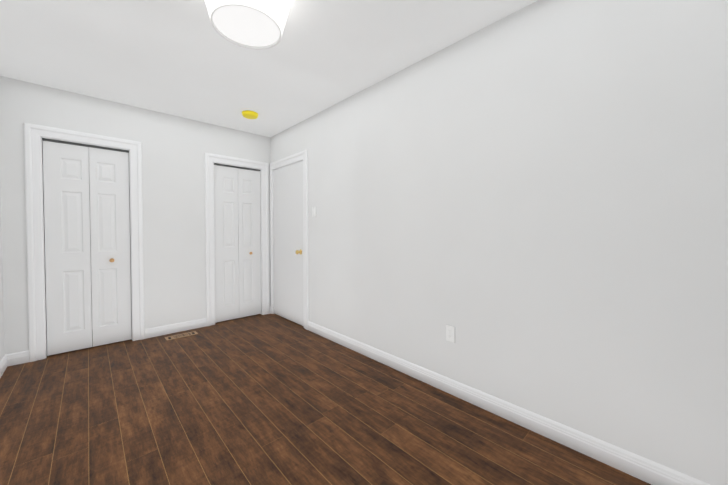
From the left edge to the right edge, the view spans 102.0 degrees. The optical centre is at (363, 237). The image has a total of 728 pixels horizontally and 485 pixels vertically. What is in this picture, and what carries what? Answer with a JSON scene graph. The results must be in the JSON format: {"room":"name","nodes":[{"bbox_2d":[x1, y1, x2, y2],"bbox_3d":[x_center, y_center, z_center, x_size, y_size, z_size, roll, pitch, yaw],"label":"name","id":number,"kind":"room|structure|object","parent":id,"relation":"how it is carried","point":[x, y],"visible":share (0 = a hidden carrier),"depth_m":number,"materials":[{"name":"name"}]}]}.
{"room":"empty bedroom","nodes":[
{"label":"empty bedroom","id":0,"kind":"room"},
{"bbox_2d":[0,188,4,360],"bbox_3d":[-1.582,-0.092,0.802,0.120,2.520,4.690,-1,2,-43],"label":"wall","id":1,"kind":"structure","parent":0,"point":[2,349],"depth_m":2.52,"materials":[{"name":"paint"}]},
{"bbox_2d":[0,355,6,377],"bbox_3d":[-1.533,1.114,0.873,0.015,0.105,4.690,-1,2,-43],"label":"baseboard","id":2,"kind":"structure","parent":1,"relation":"attached to","point":[3,364],"depth_m":2.47,"materials":[{"name":"white wood"}]},
{"bbox_2d":[0,76,270,353],"bbox_3d":[-2.280,-0.147,3.442,2.708,2.520,0.120,-1,2,-43],"label":"wall","id":3,"kind":"structure","parent":0,"point":[175,149],"depth_m":3.28,"materials":[{"name":"paint"}]},
{"bbox_2d":[24,123,144,361],"bbox_3d":[-2.762,0.048,2.979,0.843,2.150,0.142,-1,2,-43],"label":"trim","id":4,"kind":"structure","parent":3,"relation":"attached to","point":[35,136],"depth_m":2.73,"materials":[{"name":"white wood"}]},
{"bbox_2d":[43,141,131,355],"bbox_3d":[-2.751,0.098,2.968,0.625,2.027,0.078,-1,2,-43],"label":"bifold door","id":5,"kind":"structure","parent":3,"relation":"in","point":[75,268],"depth_m":2.94,"materials":[{"name":"white paint"}]},
{"bbox_2d":[5,306,270,366],"bbox_3d":[-2.234,1.062,3.417,2.468,0.105,0.015,-1,2,-43],"label":"baseboard","id":6,"kind":"structure","parent":3,"relation":"attached to","point":[17,358],"depth_m":3.34,"materials":[{"name":"white wood"}]},
{"bbox_2d":[204,153,269,325],"bbox_3d":[-1.698,0.027,3.975,0.826,2.150,0.142,-1,2,-43],"label":"trim","id":7,"kind":"structure","parent":3,"relation":"attached to","point":[211,160],"depth_m":3.80,"materials":[{"name":"white wood"}]},
{"bbox_2d":[214,165,260,322],"bbox_3d":[-1.686,0.077,3.964,0.608,2.027,0.078,-1,2,-43],"label":"bifold door","id":8,"kind":"structure","parent":3,"relation":"in","point":[237,243],"depth_m":3.95,"materials":[{"name":"white paint"}]},
{"bbox_2d":[0,0,537,136],"bbox_3d":[-0.491,-1.413,2.308,3.808,0.060,5.680,-1,2,-43],"label":"ceiling","id":9,"kind":"structure","parent":0,"point":[182,58],"depth_m":2.19,"materials":[{"name":"paint"}]},
{"bbox_2d":[205,0,289,49],"bbox_3d":[-0.634,-1.249,1.603,0.452,0.239,0.452,-1,2,-43],"label":"drum ceiling light","id":10,"kind":"object","parent":9,"relation":"attached to","point":[255,24],"visible":1,"depth_m":1.57,"materials":[{"name":"white glass"}]},
{"bbox_2d":[242,110,257,118],"bbox_3d":[-1.294,-1.383,3.353,0.179,0.044,0.179,-1,2,-43],"label":"smoke detector","id":11,"kind":"object","parent":9,"relation":"attached to","point":[247,114],"visible":1,"depth_m":3.30,"materials":[{"name":"yellow plastic"}]},
{"bbox_2d":[0,314,650,484],"bbox_3d":[-0.491,1.166,2.362,3.808,0.060,5.680,-1,2,-43],"label":"floor","id":12,"kind":"structure","parent":0,"point":[267,399],"depth_m":1.82,"materials":[{"name":"laminate"}]},
{"bbox_2d":[165,331,197,340],"bbox_3d":[-2.062,1.113,3.336,0.305,0.005,0.120,-1,2,-43],"label":"floor vent","id":13,"kind":"object","parent":12,"relation":"in","point":[181,335],"visible":1,"depth_m":3.33,"materials":[{"name":"brown metal"}]},
{"bbox_2d":[270,0,727,484],"bbox_3d":[0.308,-0.129,2.569,0.120,2.520,4.690,-1,2,-43],"label":"wall","id":14,"kind":"structure","parent":0,"point":[529,203],"depth_m":1.66,"materials":[{"name":"paint"}]},
{"bbox_2d":[272,161,303,325],"bbox_3d":[-1.027,0.078,3.894,0.101,2.032,0.814,-1,2,-43],"label":"entry door","id":15,"kind":"structure","parent":14,"relation":"in","point":[287,188],"depth_m":3.88,"materials":[{"name":"white paint"}]},
{"bbox_2d":[270,150,308,329],"bbox_3d":[-0.959,0.029,3.911,0.142,2.150,0.962,-1,2,-43],"label":"door frame","id":16,"kind":"structure","parent":14,"relation":"attached to","point":[292,159],"depth_m":3.58,"materials":[{"name":"white wood"}]},
{"bbox_2d":[312,207,315,216],"bbox_3d":[-0.583,-0.294,3.421,0.012,0.118,0.073,-1,2,-43],"label":"switch plate","id":17,"kind":"object","parent":14,"relation":"attached to","point":[313,211],"visible":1,"depth_m":3.41,"materials":[{"name":"white plastic"}]},
{"bbox_2d":[446,324,454,342],"bbox_3d":[0.629,0.703,2.150,0.009,0.118,0.073,-1,2,-43],"label":"duplex electrical outlet","id":18,"kind":"object","parent":14,"relation":"attached to","point":[450,333],"visible":1,"depth_m":2.14,"materials":[{"name":"white plastic"}]},
{"bbox_2d":[308,321,709,484],"bbox_3d":[0.595,1.087,2.189,0.015,0.105,3.707,-1,2,-43],"label":"baseboard","id":19,"kind":"structure","parent":14,"relation":"attached to","point":[637,466],"depth_m":1.74,"materials":[{"name":"white wood"}]}
]}

